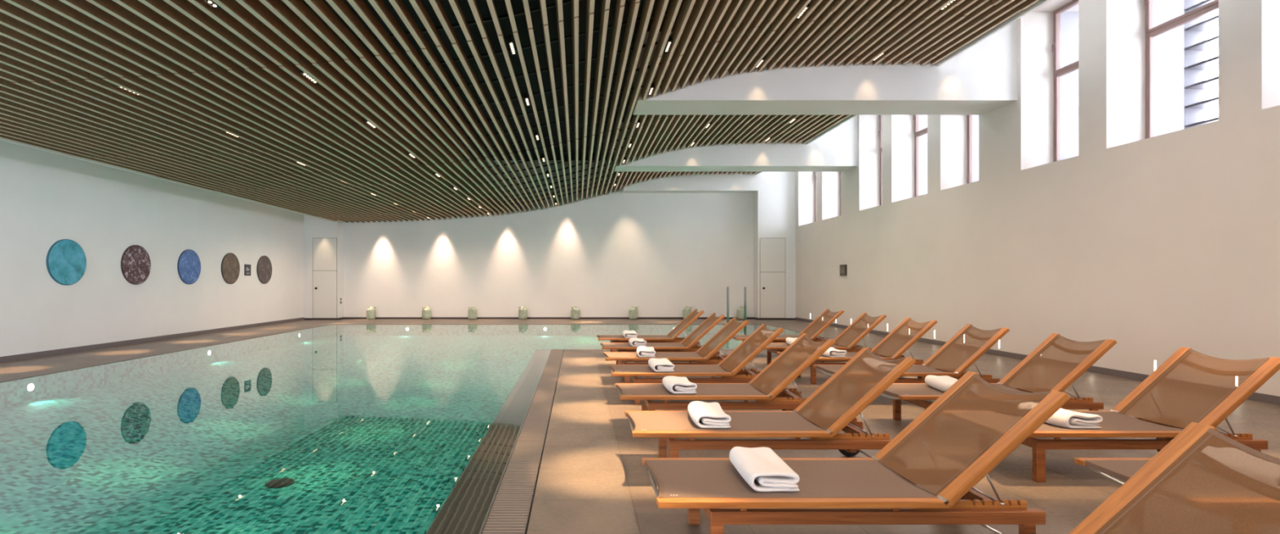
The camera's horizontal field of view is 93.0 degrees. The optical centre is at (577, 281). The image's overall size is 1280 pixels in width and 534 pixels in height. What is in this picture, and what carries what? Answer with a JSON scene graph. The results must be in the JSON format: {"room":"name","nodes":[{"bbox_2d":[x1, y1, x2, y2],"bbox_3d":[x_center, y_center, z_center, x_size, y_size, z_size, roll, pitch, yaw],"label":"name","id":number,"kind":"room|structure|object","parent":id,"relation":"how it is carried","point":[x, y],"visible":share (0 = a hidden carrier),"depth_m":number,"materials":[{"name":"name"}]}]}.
{"room":"indoor swimming pool","nodes":[
{"label":"indoor swimming pool","id":0,"kind":"room"},
{"bbox_2d":[0,140,303,356],"bbox_3d":[-10.400,-1.685,9.950,0.200,6.650,27.100,0,0,0],"label":"wall","id":1,"kind":"structure","parent":0,"point":[46,198],"depth_m":13.69,"materials":[{"name":"paint"}]},
{"bbox_2d":[46,239,86,284],"bbox_3d":[-10.282,-0.390,12.180,0.036,0.924,0.924,0,0,0],"label":"disc","id":2,"kind":"object","parent":1,"relation":"attached to","point":[66,260],"visible":1,"depth_m":12.15,"materials":[{"name":"teal stone"}]},
{"bbox_2d":[120,244,151,284],"bbox_3d":[-10.282,-0.390,14.090,0.036,0.924,0.924,0,0,0],"label":"disc","id":3,"kind":"object","parent":1,"relation":"attached to","point":[135,263],"visible":1,"depth_m":14.05,"materials":[{"name":"red"}]},
{"bbox_2d":[0,317,304,362],"bbox_3d":[-10.293,1.390,9.575,0.015,0.100,26.350,0,0,0],"label":"baseboard","id":4,"kind":"structure","parent":1,"relation":"attached to","point":[29,355],"depth_m":13.75,"materials":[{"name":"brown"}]},
{"bbox_2d":[0,137,335,222],"bbox_3d":[-9.140,-3.450,9.850,0.040,2.420,26.900,0,0,0],"label":"trim","id":5,"kind":"structure","parent":1,"relation":"attached to","point":[1,139],"depth_m":12.35,"materials":[{"name":"paint"}]},
{"bbox_2d":[177,248,200,284],"bbox_3d":[-10.282,-0.390,16.020,0.036,0.924,0.924,0,0,0],"label":"disc","id":6,"kind":"object","parent":1,"relation":"attached to","point":[188,264],"visible":1,"depth_m":15.97,"materials":[{"name":"blue stone"}]},
{"bbox_2d":[221,253,239,284],"bbox_3d":[-10.282,-0.390,17.920,0.036,0.924,0.924,0,0,0],"label":"disc","id":7,"kind":"object","parent":1,"relation":"attached to","point":[230,267],"visible":1,"depth_m":17.89,"materials":[{"name":"brown stone"}]},
{"bbox_2d":[244,264,250,275],"bbox_3d":[-10.293,-0.360,18.860,0.014,0.350,0.360,0,0,0],"label":"wall sign","id":8,"kind":"object","parent":1,"relation":"attached to","point":[246,267],"visible":1,"depth_m":18.83,"materials":[{"name":"grey"}]},
{"bbox_2d":[256,255,271,284],"bbox_3d":[-10.282,-0.390,19.860,0.036,0.924,0.924,0,0,0],"label":"disc","id":9,"kind":"object","parent":1,"relation":"attached to","point":[264,268],"visible":1,"depth_m":19.79,"materials":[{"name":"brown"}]},
{"bbox_2d":[0,0,1039,222],"bbox_3d":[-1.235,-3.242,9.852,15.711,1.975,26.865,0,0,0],"label":"ceiling","id":10,"kind":"structure","parent":0,"point":[198,72],"depth_m":9.04,"materials":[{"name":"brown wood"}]},
{"bbox_2d":[115,84,139,96],"bbox_3d":[-5.625,-2.439,7.600,0.061,0.103,0.400,0,0,0],"label":"ceiling spotlight","id":11,"kind":"object","parent":10,"relation":"attached to","point":[116,85],"visible":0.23,"depth_m":7.58,"materials":[{"name":"black metal"}]},
{"bbox_2d":[203,0,221,9],"bbox_3d":[-3.367,-2.596,5.460,0.064,0.104,0.400,0,0,0],"label":"ceiling spotlight","id":12,"kind":"object","parent":10,"relation":"attached to","point":[211,3],"visible":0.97,"depth_m":5.57,"materials":[{"name":"black metal"}]},
{"bbox_2d":[300,69,319,84],"bbox_3d":[-3.367,-2.596,7.600,0.064,0.104,0.400,0,0,0],"label":"ceiling spotlight","id":13,"kind":"object","parent":10,"relation":"attached to","point":[302,73],"visible":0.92,"depth_m":7.57,"materials":[{"name":"black metal"}]},
{"bbox_2d":[364,118,377,128],"bbox_3d":[-3.367,-2.596,9.860,0.064,0.104,0.400,0,0,0],"label":"ceiling spotlight","id":14,"kind":"object","parent":10,"relation":"attached to","point":[366,121],"visible":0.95,"depth_m":9.83,"materials":[{"name":"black metal"}]},
{"bbox_2d":[506,35,516,55],"bbox_3d":[-0.828,-2.965,7.600,0.075,0.109,0.400,0,0,0],"label":"ceiling spotlight","id":15,"kind":"object","parent":10,"relation":"attached to","point":[511,43],"visible":1,"depth_m":7.49,"materials":[{"name":"black metal"}]},
{"bbox_2d":[523,92,529,106],"bbox_3d":[-0.828,-2.965,9.860,0.075,0.109,0.400,0,0,0],"label":"ceiling spotlight","id":16,"kind":"object","parent":10,"relation":"attached to","point":[526,96],"visible":1,"depth_m":9.71,"materials":[{"name":"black metal"}]},
{"bbox_2d":[534,130,539,140],"bbox_3d":[-0.828,-2.965,12.300,0.075,0.109,0.400,0,0,0],"label":"ceiling spotlight","id":17,"kind":"object","parent":10,"relation":"attached to","point":[535,131],"visible":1,"depth_m":12.14,"materials":[{"name":"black metal"}]},
{"bbox_2d":[635,118,639,127],"bbox_3d":[1.311,-3.475,13.300,0.080,0.111,0.400,0,0,0],"label":"ceiling spotlight","id":18,"kind":"object","parent":10,"relation":"attached to","point":[638,121],"visible":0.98,"depth_m":13.16,"materials":[{"name":"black metal"}]},
{"bbox_2d":[648,83,653,95],"bbox_3d":[1.311,-3.475,10.930,0.080,0.111,0.400,0,0,0],"label":"ceiling spotlight","id":19,"kind":"object","parent":10,"relation":"attached to","point":[651,87],"visible":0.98,"depth_m":10.84,"materials":[{"name":"black metal"}]},
{"bbox_2d":[663,35,671,52],"bbox_3d":[1.311,-3.475,8.860,0.080,0.111,0.400,0,0,0],"label":"ceiling spotlight","id":20,"kind":"object","parent":10,"relation":"attached to","point":[669,40],"visible":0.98,"depth_m":8.78,"materials":[{"name":"black metal"}]},
{"bbox_2d":[755,57,764,67],"bbox_3d":[3.281,-3.975,10.930,0.069,0.107,0.400,0,0,0],"label":"ceiling spotlight","id":21,"kind":"object","parent":10,"relation":"attached to","point":[759,64],"visible":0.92,"depth_m":10.90,"materials":[{"name":"black metal"}]},
{"bbox_2d":[795,3,808,19],"bbox_3d":[3.281,-3.975,8.860,0.069,0.107,0.400,0,0,0],"label":"ceiling spotlight","id":22,"kind":"object","parent":10,"relation":"attached to","point":[806,7],"visible":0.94,"depth_m":8.84,"materials":[{"name":"black metal"}]},
{"bbox_2d":[873,51,885,61],"bbox_3d":[5.429,-4.102,10.930,0.056,0.100,0.400,-1,0,0],"label":"ceiling spotlight","id":23,"kind":"object","parent":10,"relation":"attached to","point":[883,53],"visible":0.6,"depth_m":10.90,"materials":[{"name":"black metal"}]},
{"bbox_2d":[939,0,955,10],"bbox_3d":[5.429,-4.102,8.860,0.056,0.100,0.400,-1,0,0],"label":"ceiling spotlight","id":24,"kind":"object","parent":10,"relation":"attached to","point":[953,1],"visible":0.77,"depth_m":8.90,"materials":[{"name":"black metal"}]},
{"bbox_2d":[303,160,795,317],"bbox_3d":[-0.250,-1.885,23.150,20.100,7.050,0.800,0,0,0],"label":"wall","id":25,"kind":"structure","parent":0,"point":[661,246],"depth_m":23.30,"materials":[{"name":"paint"}]},
{"bbox_2d":[312,237,337,317],"bbox_3d":[-9.510,-0.135,22.723,0.924,3.010,0.055,0,0,0],"label":"door","id":26,"kind":"structure","parent":25,"relation":"in","point":[324,249],"depth_m":22.74,"materials":[{"name":"grey"}]},
{"bbox_2d":[304,316,795,319],"bbox_3d":[-1.050,1.405,23.017,18.470,0.070,0.565,0,0,0],"label":"baseboard","id":27,"kind":"structure","parent":25,"relation":"attached to","point":[343,317],"depth_m":23.29,"materials":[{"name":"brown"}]},
{"bbox_2d":[760,237,785,317],"bbox_3d":[7.330,-0.135,22.723,0.964,3.010,0.055,0,0,0],"label":"door","id":28,"kind":"structure","parent":25,"relation":"in","point":[772,250],"depth_m":22.74,"materials":[{"name":"grey wood"}]},
{"bbox_2d":[0,319,1279,533],"bbox_3d":[-1.050,2.190,9.850,18.500,1.500,26.900,0,0,0],"label":"floor","id":29,"kind":"structure","parent":0,"point":[593,478],"depth_m":5.57,"materials":[{"name":"tile"}]},
{"bbox_2d":[366,306,375,319],"bbox_3d":[-7.867,1.184,23.020,0.340,0.512,0.360,0,0,0],"label":"lantern","id":30,"kind":"object","parent":29,"relation":"on","point":[371,311],"visible":1,"depth_m":22.89,"materials":[{"name":"green ceramic"}]},
{"bbox_2d":[422,306,431,319],"bbox_3d":[-5.755,1.184,23.020,0.340,0.512,0.360,0,0,0],"label":"lantern","id":31,"kind":"object","parent":29,"relation":"on","point":[426,311],"visible":1,"depth_m":22.89,"materials":[{"name":"green ceramic"}]},
{"bbox_2d":[0,324,870,533],"bbox_3d":[-0.975,2.139,9.400,14.650,1.401,22.000,0,0,0],"label":"swimming pool","id":32,"kind":"object","parent":29,"relation":"in","point":[333,428],"visible":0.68,"depth_m":8.35,"materials":[{"name":"liquid"}]},
{"bbox_2d":[467,306,476,319],"bbox_3d":[-4.008,1.184,23.020,0.340,0.512,0.360,0,0,-11],"label":"lantern","id":33,"kind":"object","parent":29,"relation":"on","point":[472,311],"visible":1,"depth_m":22.90,"materials":[{"name":"green ceramic"}]},
{"bbox_2d":[518,306,527,319],"bbox_3d":[-2.085,1.184,23.020,0.340,0.512,0.360,0,0,11],"label":"lantern","id":34,"kind":"object","parent":29,"relation":"on","point":[522,311],"visible":1,"depth_m":22.89,"materials":[{"name":"green ceramic"}]},
{"bbox_2d":[570,306,579,319],"bbox_3d":[-0.095,1.184,23.020,0.340,0.512,0.360,0,0,0],"label":"lantern","id":35,"kind":"object","parent":29,"relation":"on","point":[575,311],"visible":1,"depth_m":22.89,"materials":[{"name":"green ceramic"}]},
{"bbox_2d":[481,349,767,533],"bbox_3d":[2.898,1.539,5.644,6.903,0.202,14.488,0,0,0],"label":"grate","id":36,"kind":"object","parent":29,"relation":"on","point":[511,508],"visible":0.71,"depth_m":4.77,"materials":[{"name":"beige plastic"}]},
{"bbox_2d":[628,306,637,319],"bbox_3d":[2.112,1.184,23.020,0.340,0.512,0.360,0,0,-11],"label":"lantern","id":37,"kind":"object","parent":29,"relation":"on","point":[633,311],"visible":1,"depth_m":22.90,"materials":[{"name":"green ceramic"}]},
{"bbox_2d":[596,308,704,351],"bbox_3d":[1.384,0.991,11.750,2.009,0.898,0.740,0,0,0],"label":"sun lounger","id":38,"kind":"object","parent":29,"relation":"on","point":[694,315],"visible":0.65,"depth_m":11.66,"materials":[{"name":"brown wood"}]},
{"bbox_2d":[622,330,637,337],"bbox_3d":[1.018,1.026,11.765,0.270,0.124,0.487,0,0,0],"label":"folded towel","id":39,"kind":"object","parent":38,"relation":"on","point":[627,334],"visible":1,"depth_m":11.55,"materials":[{"name":"white fabric"}]},
{"bbox_2d":[600,312,724,364],"bbox_3d":[1.399,0.991,10.220,2.009,0.898,0.740,0,0,0],"label":"sun lounger","id":40,"kind":"object","parent":29,"relation":"on","point":[687,344],"visible":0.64,"depth_m":10.16,"materials":[{"name":"brown wood"}]},
{"bbox_2d":[628,337,646,346],"bbox_3d":[1.010,1.027,10.235,0.269,0.121,0.486,0,0,0],"label":"folded towel","id":41,"kind":"object","parent":40,"relation":"on","point":[635,342],"visible":0.98,"depth_m":10.02,"materials":[{"name":"white fabric"}]},
{"bbox_2d":[603,317,749,382],"bbox_3d":[1.394,0.991,8.820,2.009,0.898,0.740,0,0,0],"label":"sun lounger","id":42,"kind":"object","parent":29,"relation":"on","point":[704,355],"visible":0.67,"depth_m":8.68,"materials":[{"name":"brown wood"}]},
{"bbox_2d":[636,346,655,357],"bbox_3d":[0.995,1.026,8.835,0.281,0.124,0.494,0,0,2],"label":"folded towel","id":43,"kind":"object","parent":42,"relation":"on","point":[642,351],"visible":1,"depth_m":8.62,"materials":[{"name":"white fabric"}]},
{"bbox_2d":[682,306,692,318],"bbox_3d":[4.171,1.184,23.020,0.340,0.512,0.360,0,0,-6],"label":"lantern","id":44,"kind":"object","parent":29,"relation":"on","point":[686,310],"visible":0.75,"depth_m":22.90,"materials":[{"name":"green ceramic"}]},
{"bbox_2d":[608,323,784,404],"bbox_3d":[1.404,0.991,7.420,2.009,0.898,0.740,0,0,0],"label":"sun lounger","id":45,"kind":"object","parent":29,"relation":"on","point":[730,370],"visible":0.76,"depth_m":7.19,"materials":[{"name":"brown wood"}]},
{"bbox_2d":[648,357,675,371],"bbox_3d":[1.027,1.026,7.435,0.271,0.124,0.487,0,0,-2],"label":"folded towel","id":46,"kind":"object","parent":45,"relation":"on","point":[656,364],"visible":1,"depth_m":7.27,"materials":[{"name":"white fabric"}]},
{"bbox_2d":[615,333,835,410],"bbox_3d":[1.399,0.991,6.010,2.009,0.898,0.740,0,0,0],"label":"sun lounger","id":47,"kind":"object","parent":29,"relation":"on","point":[764,388],"visible":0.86,"depth_m":5.82,"materials":[{"name":"brown wood"}]},
{"bbox_2d":[662,375,697,393],"bbox_3d":[1.008,1.027,6.024,0.269,0.121,0.486,0,0,-2],"label":"folded towel","id":48,"kind":"object","parent":47,"relation":"on","point":[675,384],"visible":1,"depth_m":5.85,"materials":[{"name":"white fabric"}]},
{"bbox_2d":[726,286,728,323],"bbox_3d":[5.070,1.260,20.425,0.080,2.160,0.210,0,0,0],"label":"pool handrail","id":49,"kind":"object","parent":29,"relation":"on","point":[727,287],"visible":0.68,"depth_m":20.47,"materials":[{"name":"silver metal"}]},
{"bbox_2d":[737,306,744,319],"bbox_3d":[6.229,1.184,23.020,0.340,0.512,0.360,0,0,-23],"label":"lantern","id":50,"kind":"object","parent":29,"relation":"on","point":[740,310],"visible":0.8,"depth_m":22.89,"materials":[{"name":"green glass"}]},
{"bbox_2d":[744,286,746,320],"bbox_3d":[5.660,1.260,20.425,0.080,2.160,0.210,0,0,0],"label":"pool handrail","id":51,"kind":"object","parent":29,"relation":"on","point":[745,287],"visible":0.62,"depth_m":20.33,"materials":[{"name":"silver metal"}]},
{"bbox_2d":[624,346,915,457],"bbox_3d":[1.394,0.991,4.650,2.009,0.898,0.740,0,0,0],"label":"sun lounger","id":52,"kind":"object","parent":29,"relation":"on","point":[818,418],"visible":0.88,"depth_m":4.46,"materials":[{"name":"brown wood"}]},
{"bbox_2d":[687,400,731,427],"bbox_3d":[1.006,1.026,4.665,0.281,0.124,0.494,0,0,0],"label":"folded towel","id":53,"kind":"object","parent":52,"relation":"on","point":[704,415],"visible":1,"depth_m":4.51,"materials":[{"name":"white fabric"}]},
{"bbox_2d":[731,308,844,354],"bbox_3d":[4.014,0.991,11.750,2.009,0.898,0.740,0,0,0],"label":"sun lounger","id":54,"kind":"object","parent":29,"relation":"on","point":[821,322],"visible":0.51,"depth_m":11.75,"materials":[{"name":"brown wood"}]},
{"bbox_2d":[758,312,886,364],"bbox_3d":[4.029,0.991,10.220,2.009,0.898,0.740,0,0,0],"label":"sun lounger","id":55,"kind":"object","parent":29,"relation":"on","point":[851,334],"visible":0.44,"depth_m":10.19,"materials":[{"name":"brown fabric"}]},
{"bbox_2d":[785,337,797,344],"bbox_3d":[3.710,1.026,10.229,0.270,0.124,0.510,0,0,4],"label":"folded towel","id":56,"kind":"object","parent":55,"relation":"on","point":[789,340],"visible":0.22,"depth_m":10.31,"materials":[{"name":"white fabric"}]},
{"bbox_2d":[641,370,1070,533],"bbox_3d":[1.394,0.991,3.310,2.009,0.898,0.740,0,0,0],"label":"sun lounger","id":57,"kind":"object","parent":29,"relation":"on","point":[932,453],"visible":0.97,"depth_m":3.12,"materials":[{"name":"brown wood"}]},
{"bbox_2d":[728,446,799,491],"bbox_3d":[1.017,1.026,3.325,0.271,0.124,0.487,0,0,0],"label":"folded towel","id":58,"kind":"object","parent":57,"relation":"on","point":[762,468],"visible":1,"depth_m":3.19,"materials":[{"name":"white fabric"}]},
{"bbox_2d":[776,317,937,383],"bbox_3d":[4.024,0.991,8.820,2.009,0.898,0.740,0,0,0],"label":"sun lounger","id":59,"kind":"object","parent":29,"relation":"on","point":[904,333],"visible":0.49,"depth_m":8.69,"materials":[{"name":"brown fabric"}]},
{"bbox_2d":[822,346,847,357],"bbox_3d":[3.698,1.027,8.830,0.269,0.121,0.510,0,0,2],"label":"folded towel","id":60,"kind":"object","parent":59,"relation":"on","point":[831,352],"visible":0.79,"depth_m":8.60,"materials":[{"name":"white fabric"}]},
{"bbox_2d":[813,323,1009,401],"bbox_3d":[4.034,0.991,7.420,2.009,0.898,0.740,0,0,0],"label":"sun lounger","id":61,"kind":"object","parent":29,"relation":"on","point":[948,360],"visible":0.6,"depth_m":7.35,"materials":[{"name":"brown wood"}]},
{"bbox_2d":[873,333,1117,420],"bbox_3d":[4.029,0.991,6.010,2.009,0.898,0.740,0,0,0],"label":"sun lounger","id":62,"kind":"object","parent":29,"relation":"on","point":[1053,360],"visible":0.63,"depth_m":5.95,"materials":[{"name":"brown wood"}]},
{"bbox_2d":[924,374,957,391],"bbox_3d":[3.709,1.026,6.020,0.270,0.124,0.510,0,0,3],"label":"folded towel","id":63,"kind":"object","parent":62,"relation":"on","point":[942,383],"visible":0.58,"depth_m":6.06,"materials":[{"name":"white fabric"}]},
{"bbox_2d":[980,346,1279,482],"bbox_3d":[4.024,0.991,4.650,2.009,0.898,0.740,0,0,0],"label":"sun lounger","id":64,"kind":"object","parent":29,"relation":"on","point":[1190,385],"visible":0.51,"depth_m":4.47,"materials":[{"name":"brown fabric"}]},
{"bbox_2d":[1032,406,1102,428],"bbox_3d":[3.697,1.027,4.660,0.269,0.121,0.510,0,0,0],"label":"folded towel","id":65,"kind":"object","parent":64,"relation":"on","point":[1062,417],"visible":0.61,"depth_m":4.43,"materials":[{"name":"white fabric"}]},
{"bbox_2d":[1068,422,1279,533],"bbox_3d":[1.394,0.991,1.970,2.009,0.898,0.740,0,0,0],"label":"sun lounger","id":66,"kind":"object","parent":29,"relation":"on","point":[1204,480],"visible":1,"depth_m":2.14,"materials":[{"name":"brown wood"}]},
{"bbox_2d":[1074,457,1279,484],"bbox_3d":[4.024,0.991,3.310,2.009,0.898,0.740,0,0,0],"label":"sun lounger","id":67,"kind":"object","parent":29,"relation":"on","point":[1123,468],"visible":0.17,"depth_m":3.55,"materials":[{"name":"brown wood"}]},
{"bbox_2d":[755,0,1049,174],"bbox_3d":[6.710,-4.510,9.575,0.040,1.000,26.350,0,0,0],"label":"trim","id":68,"kind":"structure","parent":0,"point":[1040,2],"depth_m":10.12,"materials":[{"name":"paint"}]},
{"bbox_2d":[795,0,1279,395],"bbox_3d":[8.975,-1.885,9.850,1.550,7.050,26.900,0,0,0],"label":"wall","id":69,"kind":"structure","parent":0,"point":[1156,246],"depth_m":9.83,"materials":[{"name":"paint"}]},
{"bbox_2d":[814,171,816,222],"bbox_3d":[9.220,-3.525,21.630,0.981,2.930,1.660,0,0,0],"label":"window","id":70,"kind":"structure","parent":69,"relation":"in","point":[815,171],"depth_m":22.38,"materials":[{"name":"brown paint"}]},
{"bbox_2d":[840,171,840,215],"bbox_3d":[9.220,-3.525,19.575,0.981,2.930,1.450,0,0,0],"label":"window","id":71,"kind":"structure","parent":69,"relation":"in","point":[840,171],"depth_m":20.26,"materials":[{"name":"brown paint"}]},
{"bbox_2d":[840,264,846,275],"bbox_3d":[8.172,-0.350,18.620,0.056,0.340,0.400,0,0,0],"label":"wall panel","id":72,"kind":"object","parent":69,"relation":"attached to","point":[842,267],"visible":1,"depth_m":18.56,"materials":[{"name":"brown metal"}]},
{"bbox_2d":[878,115,881,205],"bbox_3d":[9.220,-3.525,16.960,0.981,2.930,1.320,0,0,0],"label":"window","id":73,"kind":"structure","parent":69,"relation":"in","point":[880,130],"depth_m":17.55,"materials":[{"name":"brown paint"}]},
{"bbox_2d":[913,115,927,196],"bbox_3d":[9.220,-3.525,14.990,0.981,2.930,1.620,0,0,0],"label":"window","id":74,"kind":"structure","parent":69,"relation":"in","point":[920,121],"depth_m":15.79,"materials":[{"name":"glass"}]},
{"bbox_2d":[967,115,978,183],"bbox_3d":[9.220,-3.525,13.015,0.981,2.930,1.310,0,0,0],"label":"window","id":75,"kind":"structure","parent":69,"relation":"in","point":[972,120],"depth_m":13.66,"materials":[{"name":"glass"}]},
{"bbox_2d":[795,317,1279,404],"bbox_3d":[8.193,1.390,9.575,0.015,0.100,26.350,0,0,0],"label":"baseboard","id":76,"kind":"structure","parent":69,"relation":"attached to","point":[1259,397],"depth_m":9.48,"materials":[{"name":"grey"}]},
{"bbox_2d":[1052,0,1078,161],"bbox_3d":[9.220,-3.525,10.545,0.981,2.930,1.290,0,0,0],"label":"window","id":77,"kind":"structure","parent":69,"relation":"in","point":[1065,45],"depth_m":11.18,"materials":[{"name":"glass"}]},
{"bbox_2d":[1154,360,1156,370],"bbox_3d":[8.195,1.210,8.580,0.009,0.200,0.036,0,0,0],"label":"wall light","id":78,"kind":"object","parent":69,"relation":"attached to","point":[1155,361],"visible":0.64,"depth_m":8.57,"materials":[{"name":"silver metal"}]},
{"bbox_2d":[1143,0,1218,138],"bbox_3d":[9.220,-3.525,8.560,0.981,2.930,1.640,0,0,0],"label":"window","id":79,"kind":"structure","parent":69,"relation":"in","point":[1175,44],"depth_m":9.37,"materials":[{"name":"glass"}]},
{"bbox_3d":[-0.375,-4.210,9.950,20.250,2.200,27.100,0,0,0],"label":"ceiling","id":80,"kind":"structure","parent":0,"visible":0},
{"bbox_2d":[613,115,857,171],"bbox_3d":[4.660,-4.195,18.150,7.080,1.630,0.900,0,0,0],"label":"ceiling beam","id":81,"kind":"structure","parent":80,"relation":"attached to","point":[837,150],"depth_m":17.70,"materials":[{"name":"paint"}]},
{"bbox_2d":[632,19,1017,115],"bbox_3d":[4.660,-4.195,11.775,7.080,1.630,0.990,0,0,0],"label":"ceiling beam","id":82,"kind":"structure","parent":80,"relation":"attached to","point":[981,79],"depth_m":11.28,"materials":[{"name":"paint"}]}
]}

